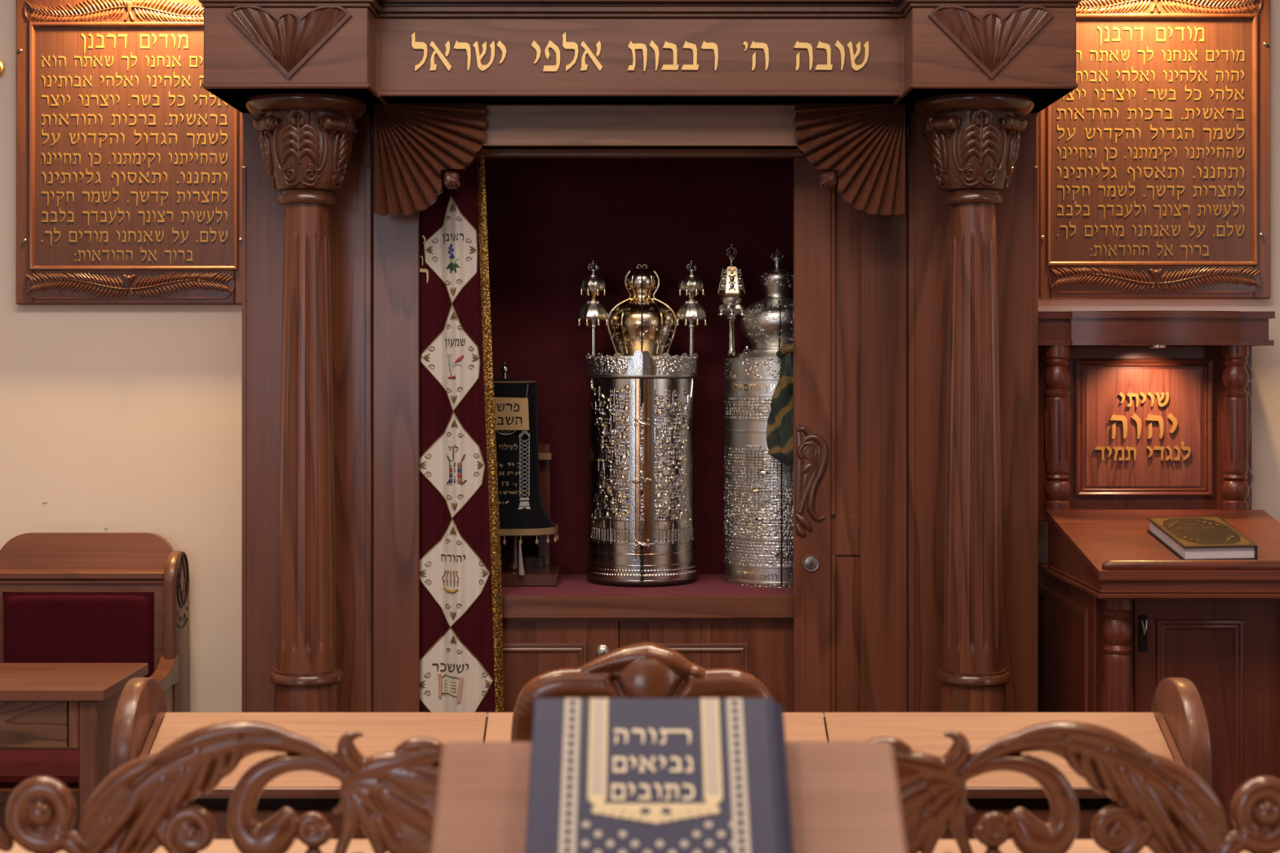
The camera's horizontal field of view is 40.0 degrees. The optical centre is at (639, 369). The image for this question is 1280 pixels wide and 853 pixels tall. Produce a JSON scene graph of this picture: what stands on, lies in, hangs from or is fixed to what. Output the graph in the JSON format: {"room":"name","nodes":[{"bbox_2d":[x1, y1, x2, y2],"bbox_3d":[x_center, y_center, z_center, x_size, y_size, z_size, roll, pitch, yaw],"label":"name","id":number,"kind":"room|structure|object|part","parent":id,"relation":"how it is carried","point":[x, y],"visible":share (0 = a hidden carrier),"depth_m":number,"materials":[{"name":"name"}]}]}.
{"room":"house of worship","nodes":[
{"label":"house of worship","id":0,"kind":"room"},
{"bbox_2d":[0,0,1279,712],"bbox_3d":[0.000,-0.125,4.879,6.400,3.250,0.122,0,0,0],"label":"wall","id":1,"kind":"structure","parent":0,"point":[113,418],"depth_m":4.82,"materials":[{"name":"beige paint"}]},
{"bbox_2d":[0,61,4,75],"bbox_3d":[-1.768,-0.825,4.807,0.054,0.054,0.016,0,0,0],"label":"wall fitting","id":2,"kind":"object","parent":1,"relation":"attached to","point":[2,67],"visible":1,"depth_m":4.80,"materials":[{"name":"gold metal"}]},
{"bbox_2d":[15,0,242,305],"bbox_3d":[-1.390,-0.621,4.795,0.622,0.886,0.050,0,0,0],"label":"plaque","id":3,"kind":"object","parent":1,"relation":"attached to","point":[128,170],"visible":0.91,"depth_m":4.79,"materials":[{"name":"brown wood"}]},
{"bbox_3d":[-1.379,-0.609,4.806,0.555,0.662,0.026,0,0,0],"label":"text panel","id":4,"kind":"part","parent":3,"relation":"part of","materials":[{"name":"brown wood"}]},
{"bbox_2d":[1037,0,1270,299],"bbox_3d":[1.403,-0.637,4.795,0.631,0.887,0.050,0,0,0],"label":"plaque","id":5,"kind":"object","parent":1,"relation":"attached to","point":[1154,171],"visible":0.95,"depth_m":4.79,"materials":[{"name":"brown wood"}]},
{"bbox_3d":[1.395,-0.627,4.806,0.561,0.672,0.026,0,0,0],"label":"text panel","id":6,"kind":"part","parent":5,"relation":"part of","materials":[{"name":"brown wood"}]},
{"bbox_3d":[0.000,1.550,1.340,6.640,0.100,8.320,0,0,0],"label":"floor","id":7,"kind":"structure","parent":0,"visible":0},
{"bbox_2d":[0,662,147,823],"bbox_3d":[-1.754,1.110,4.140,1.091,0.780,0.360,0,0,0],"label":"desk","id":8,"kind":"object","parent":7,"relation":"on","point":[72,705],"visible":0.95,"depth_m":3.98,"materials":[{"name":"brown wood"}]},
{"bbox_3d":[-1.250,1.124,4.137,0.042,0.752,0.326,0,0,0],"label":"leg","id":9,"kind":"part","parent":8,"relation":"part of","materials":[{"name":"brown wood"}]},
{"bbox_2d":[0,532,189,839],"bbox_3d":[-1.787,0.970,4.550,1.126,1.059,0.500,0,0,0],"label":"bench","id":10,"kind":"object","parent":7,"relation":"on","point":[65,597],"visible":0.6,"depth_m":4.65,"materials":[{"name":"brown wood"}]},
{"bbox_3d":[-1.815,1.265,4.506,1.071,0.470,0.357,0,0,0],"label":"seat","id":11,"kind":"part","parent":10,"relation":"part of","materials":[{"name":"brown wood"}]},
{"bbox_2d":[0,749,79,786],"bbox_3d":[-1.810,1.018,4.500,1.041,0.027,0.330,0,0,0],"label":"seat cushion","id":12,"kind":"object","parent":10,"relation":"on","point":[16,766],"depth_m":4.47,"materials":[{"name":"fabric"}]},
{"bbox_2d":[2,591,154,677],"bbox_3d":[-1.751,0.785,4.654,0.923,0.390,0.022,0,0,0],"label":"cushion","id":13,"kind":"object","parent":10,"relation":"on","point":[38,627],"depth_m":4.64,"materials":[{"name":"fabric"}]},
{"bbox_3d":[-1.804,0.818,4.724,1.091,0.565,0.151,0,0,0],"label":"frame","id":14,"kind":"part","parent":10,"relation":"part of","materials":[{"name":"brown wood"}]},
{"bbox_3d":[-1.245,0.791,4.485,0.040,0.073,0.370,0,0,0],"label":"armrest","id":15,"kind":"part","parent":10,"relation":"part of","materials":[{"name":"brown wood"}]},
{"bbox_3d":[-1.244,1.155,4.490,0.022,0.690,0.320,0,0,0],"label":"panel","id":16,"kind":"part","parent":10,"relation":"part of","materials":[{"name":"brown wood"}]},
{"bbox_3d":[-1.244,0.992,4.717,0.030,1.015,0.166,0,0,0],"label":"panel","id":17,"kind":"part","parent":10,"relation":"part of","materials":[{"name":"brown wood"}]},
{"bbox_2d":[198,0,1081,712],"bbox_3d":[0.000,0.230,4.570,2.152,2.541,1.010,0,0,0],"label":"torah ark","id":18,"kind":"object","parent":7,"relation":"on","point":[887,149],"visible":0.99,"depth_m":4.50,"materials":[{"name":"brown wood"}]},
{"bbox_3d":[-0.627,0.419,4.518,0.120,2.161,0.012,0,0,0],"label":"panel","id":19,"kind":"part","parent":18,"relation":"part of","materials":[{"name":"brown wood"}]},
{"bbox_2d":[419,156,503,712],"bbox_3d":[-0.467,0.351,4.537,0.238,1.819,0.039,0,0,0],"label":"curtain","id":20,"kind":"object","parent":18,"relation":"hanging from","point":[461,633],"visible":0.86,"depth_m":4.54,"materials":[{"name":"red fabric"}]},
{"bbox_3d":[-0.387,0.351,4.540,0.078,1.819,0.027,0,0,0],"label":"gold trim","id":21,"kind":"part","parent":20,"relation":"part of","materials":[{"name":"gold metal"}]},
{"bbox_2d":[501,443,560,586],"bbox_3d":[-0.343,0.399,4.886,0.238,0.378,0.248,0,0,0],"label":"stand","id":22,"kind":"object","parent":18,"relation":"on","point":[539,571],"visible":0.62,"depth_m":4.97,"materials":[{"name":"brown wood"}]},
{"bbox_3d":[-0.367,0.558,4.977,0.190,0.060,0.014,0,0,0],"label":"rail","id":23,"kind":"part","parent":22,"relation":"part of","materials":[{"name":"red wood"}]},
{"bbox_2d":[493,360,558,575],"bbox_3d":[-0.397,0.265,4.859,0.347,0.579,0.245,0,0,0],"label":"scroll","id":24,"kind":"object","parent":22,"relation":"on","point":[522,511],"visible":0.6,"depth_m":4.77,"materials":[{"name":"black fabric"}]},
{"bbox_2d":[493,383,528,430],"bbox_3d":[-0.371,0.101,4.757,0.142,0.125,0.002,0,0,0],"label":"card","id":25,"kind":"object","parent":24,"relation":"hanging from","point":[510,413],"visible":0.77,"depth_m":4.76,"materials":[{"name":"brown"}]},
{"bbox_3d":[-0.398,0.482,4.860,0.136,0.140,0.036,0,0,0],"label":"roller handle","id":26,"kind":"part","parent":24,"relation":"part of","materials":[{"name":"brown wood"}]},
{"bbox_3d":[-0.319,0.507,4.745,0.015,0.093,0.015,0,0,22],"label":"hanging cord","id":27,"kind":"part","parent":24,"relation":"part of","materials":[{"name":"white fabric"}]},
{"bbox_3d":[-0.273,0.399,4.997,0.036,0.378,0.025,0,0,0],"label":"post","id":28,"kind":"part","parent":22,"relation":"part of","materials":[{"name":"red wood"}]},
{"bbox_3d":[-0.330,1.029,4.609,0.381,0.623,0.007,0,0,0],"label":"door moulding","id":29,"kind":"part","parent":18,"relation":"part of","materials":[{"name":"brown wood"}]},
{"bbox_3d":[-0.328,1.032,4.622,0.544,0.756,0.020,0,0,0],"label":"cupboard door","id":30,"kind":"part","parent":18,"relation":"part of","materials":[{"name":"brown wood"}]},
{"bbox_3d":[-0.097,0.739,4.596,0.035,0.035,0.032,0,0,0],"label":"knob","id":31,"kind":"part","parent":18,"relation":"part of","materials":[{"name":"silver metal"}]},
{"bbox_3d":[0.000,-0.947,4.428,2.152,0.189,0.724,0,0,0],"label":"cornice","id":32,"kind":"part","parent":18,"relation":"part of","materials":[{"name":"brown wood"}]},
{"bbox_2d":[585,263,697,586],"bbox_3d":[0.005,0.146,4.889,0.312,0.881,0.321,0,0,0],"label":"case","id":33,"kind":"object","parent":18,"relation":"on","point":[642,403],"visible":1,"depth_m":4.77,"materials":[{"name":"silver metal"}]},
{"bbox_2d":[577,259,608,355],"bbox_3d":[-0.130,-0.168,4.876,0.087,0.276,0.088,0,0,0],"label":"finial","id":34,"kind":"object","parent":33,"relation":"in","point":[593,312],"visible":0.99,"depth_m":4.86,"materials":[{"name":"silver metal"}]},
{"bbox_3d":[-0.130,-0.085,4.875,0.022,0.110,0.022,0,0,0],"label":"stem","id":35,"kind":"part","parent":34,"relation":"part of","materials":[{"name":"silver metal"}]},
{"bbox_3d":[-0.130,-0.283,4.875,0.029,0.046,0.028,0,0,0],"label":"crown","id":36,"kind":"part","parent":34,"relation":"part of","materials":[{"name":"silver metal"}]},
{"bbox_2d":[675,259,706,355],"bbox_3d":[0.143,-0.168,4.876,0.087,0.276,0.088,0,0,0],"label":"finial","id":37,"kind":"object","parent":33,"relation":"in","point":[691,312],"visible":0.99,"depth_m":4.86,"materials":[{"name":"silver metal"}]},
{"bbox_3d":[0.143,-0.085,4.875,0.022,0.110,0.022,0,0,0],"label":"stem","id":38,"kind":"part","parent":37,"relation":"part of","materials":[{"name":"silver metal"}]},
{"bbox_3d":[0.143,-0.283,4.875,0.029,0.046,0.028,0,0,0],"label":"crown","id":39,"kind":"part","parent":37,"relation":"part of","materials":[{"name":"silver metal"}]},
{"bbox_2d":[502,595,793,618],"bbox_3d":[0.000,0.619,4.817,1.200,0.060,0.475,0,0,0],"label":"shelf","id":40,"kind":"object","parent":18,"relation":"attached to","point":[513,606],"depth_m":4.58,"materials":[{"name":"brown wood"}]},
{"bbox_3d":[0.156,1.029,4.609,0.255,0.623,0.007,0,0,0],"label":"door moulding","id":41,"kind":"part","parent":18,"relation":"part of","materials":[{"name":"brown wood"}]},
{"bbox_3d":[0.273,1.032,4.622,0.654,0.756,0.020,0,0,0],"label":"cupboard door","id":42,"kind":"part","parent":18,"relation":"part of","materials":[{"name":"brown wood"}]},
{"bbox_2d":[723,248,793,587],"bbox_3d":[0.380,0.135,4.883,0.295,0.939,0.304,0,0,0],"label":"case","id":43,"kind":"object","parent":18,"relation":"on","point":[758,496],"visible":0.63,"depth_m":4.78,"materials":[{"name":"silver metal"}]},
{"bbox_2d":[717,243,745,355],"bbox_3d":[0.254,-0.195,4.870,0.078,0.312,0.086,0,0,0],"label":"finial","id":44,"kind":"object","parent":43,"relation":"in","point":[731,287],"visible":1,"depth_m":4.85,"materials":[{"name":"silver metal"}]},
{"bbox_3d":[0.254,-0.093,4.870,0.032,0.108,0.032,0,0,0],"label":"stem","id":45,"kind":"part","parent":44,"relation":"part of","materials":[{"name":"silver metal"}]},
{"bbox_3d":[0.254,-0.320,4.870,0.036,0.064,0.036,0,0,0],"label":"crown","id":46,"kind":"part","parent":44,"relation":"part of","materials":[{"name":"silver metal"}]},
{"bbox_2d":[742,345,751,352],"bbox_3d":[0.292,-0.056,4.800,0.024,0.020,0.024,0,0,0],"label":"bell","id":47,"kind":"object","parent":43,"relation":"on","point":[746,349],"visible":1,"depth_m":4.79,"materials":[{"name":"silver metal"}]},
{"bbox_2d":[766,343,793,466],"bbox_3d":[0.407,0.093,4.705,0.137,0.326,0.051,0,0,0],"label":"scarf","id":48,"kind":"object","parent":43,"relation":"hanging from","point":[780,428],"visible":0.56,"depth_m":4.69,"materials":[{"name":"green fabric"}]},
{"bbox_3d":[0.443,0.284,4.526,0.088,0.294,0.013,0,0,0],"label":"carved handle","id":49,"kind":"part","parent":18,"relation":"part of","materials":[{"name":"brown wood"}]},
{"bbox_3d":[0.499,0.475,4.546,0.203,2.050,0.026,0,0,0],"label":"sliding door","id":50,"kind":"part","parent":18,"relation":"part of","materials":[{"name":"brown wood"}]},
{"bbox_3d":[0.627,0.419,4.518,0.120,2.161,0.012,0,0,0],"label":"panel","id":51,"kind":"part","parent":18,"relation":"part of","materials":[{"name":"brown wood"}]},
{"bbox_2d":[0,721,1279,852],"bbox_3d":[0.030,0.925,1.515,1.780,1.150,0.870,0,0,0],"label":"railing","id":52,"kind":"object","parent":7,"relation":"on","point":[144,806],"visible":0.86,"depth_m":1.74,"materials":[{"name":"brown wood"}]},
{"bbox_2d":[431,742,907,852],"bbox_3d":[0.022,0.409,1.311,0.363,0.221,0.216,0,0,0],"label":"book stand","id":53,"kind":"object","parent":52,"relation":"on","point":[845,797],"visible":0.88,"depth_m":1.37,"materials":[{"name":"brown wood"}]},
{"bbox_2d":[524,697,794,852],"bbox_3d":[0.015,0.354,1.318,0.199,0.186,0.208,0,0,0],"label":"book","id":54,"kind":"object","parent":53,"relation":"on","point":[607,775],"visible":1,"depth_m":1.34,"materials":[{"name":"blue paper"}]},
{"bbox_2d":[510,641,772,742],"bbox_3d":[0.007,0.944,2.691,0.385,1.114,0.459,0,0,0],"label":"chair","id":55,"kind":"object","parent":7,"relation":"on","point":[645,669],"visible":0.3,"depth_m":2.48,"materials":[{"name":"brown wood"}]},
{"bbox_2d":[110,677,1211,839],"bbox_3d":[0.033,1.010,3.127,1.788,0.979,0.646,0,0,0],"label":"table","id":56,"kind":"object","parent":7,"relation":"on","point":[1175,728],"visible":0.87,"depth_m":2.95,"materials":[{"name":"brown wood"}]},
{"bbox_3d":[-0.843,1.010,2.965,0.035,0.979,0.234,0,0,0],"label":"panel","id":57,"kind":"part","parent":56,"relation":"part of","materials":[{"name":"brown wood"}]},
{"bbox_3d":[-0.535,0.636,2.910,0.547,0.103,0.180,0,0,0],"label":"sloping lid","id":58,"kind":"part","parent":56,"relation":"part of","materials":[{"name":"brown wood"}]},
{"bbox_2d":[191,798,1115,808],"bbox_3d":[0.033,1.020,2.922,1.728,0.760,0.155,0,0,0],"label":"shelf","id":59,"kind":"object","parent":56,"relation":"attached to","point":[206,803],"depth_m":2.97,"materials":[{"name":"brown wood"}]},
{"bbox_3d":[0.033,0.845,2.835,1.728,0.270,0.018,0,0,0],"label":"panel","id":60,"kind":"part","parent":56,"relation":"part of","materials":[{"name":"brown wood"}]},
{"bbox_3d":[0.027,0.636,2.910,0.570,0.103,0.180,0,0,0],"label":"sloping lid","id":61,"kind":"part","parent":56,"relation":"part of","materials":[{"name":"brown wood"}]},
{"bbox_3d":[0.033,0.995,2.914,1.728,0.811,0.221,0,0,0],"label":"lid rail","id":62,"kind":"part","parent":56,"relation":"part of","materials":[{"name":"brown wood"}]},
{"bbox_3d":[0.596,0.636,2.910,0.560,0.103,0.180,0,0,0],"label":"sloping lid","id":63,"kind":"part","parent":56,"relation":"part of","materials":[{"name":"brown wood"}]},
{"bbox_3d":[0.910,1.010,2.965,0.035,0.979,0.234,0,0,0],"label":"panel","id":64,"kind":"part","parent":56,"relation":"part of","materials":[{"name":"brown wood"}]},
{"bbox_2d":[1038,311,1279,831],"bbox_3d":[1.332,0.674,4.398,0.624,1.652,0.804,0,0,0],"label":"lectern","id":65,"kind":"object","parent":7,"relation":"on","point":[1143,415],"visible":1,"depth_m":4.50,"materials":[{"name":"red wood"}]},
{"bbox_3d":[1.068,0.975,4.460,0.006,0.810,0.520,0,0,0],"label":"moulding","id":66,"kind":"part","parent":65,"relation":"part of","materials":[{"name":"red wood"}]},
{"bbox_3d":[1.181,0.619,4.119,0.020,0.086,0.018,0,0,0],"label":"door handle","id":67,"kind":"part","parent":65,"relation":"part of","materials":[{"name":"black metal"}]},
{"bbox_3d":[1.332,0.153,4.649,0.303,0.310,0.003,0,0,0],"label":"streaked panel","id":68,"kind":"part","parent":65,"relation":"part of","materials":[{"name":"brown wood"}]},
{"bbox_3d":[1.332,0.152,4.644,0.364,0.366,0.013,0,0,0],"label":"panel moulding","id":69,"kind":"part","parent":65,"relation":"part of","materials":[{"name":"red wood"}]},
{"bbox_3d":[1.330,0.168,4.725,0.580,0.463,0.150,0,0,0],"label":"panel","id":70,"kind":"part","parent":65,"relation":"part of","materials":[{"name":"red wood"}]},
{"bbox_3d":[1.332,-0.107,4.645,0.624,0.088,0.310,0,0,0],"label":"cornice","id":71,"kind":"part","parent":65,"relation":"part of","materials":[{"name":"red wood"}]},
{"bbox_3d":[1.314,0.963,4.124,0.204,0.754,0.008,0,0,0],"label":"door moulding","id":72,"kind":"part","parent":65,"relation":"part of","materials":[{"name":"red wood"}]},
{"bbox_2d":[1146,516,1257,559],"bbox_3d":[1.344,0.403,4.211,0.187,0.082,0.266,0,0,0],"label":"book","id":73,"kind":"object","parent":65,"relation":"on","point":[1190,538],"visible":1,"depth_m":4.16,"materials":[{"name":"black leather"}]},
{"bbox_3d":[1.370,0.968,4.134,0.412,0.865,0.012,0,0,0],"label":"door","id":74,"kind":"part","parent":65,"relation":"part of","materials":[{"name":"red wood"}]},
{"bbox_3d":[1.602,0.173,4.614,0.019,0.374,0.015,0,0,0],"label":"power cord","id":75,"kind":"part","parent":65,"relation":"part of","materials":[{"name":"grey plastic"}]}
]}

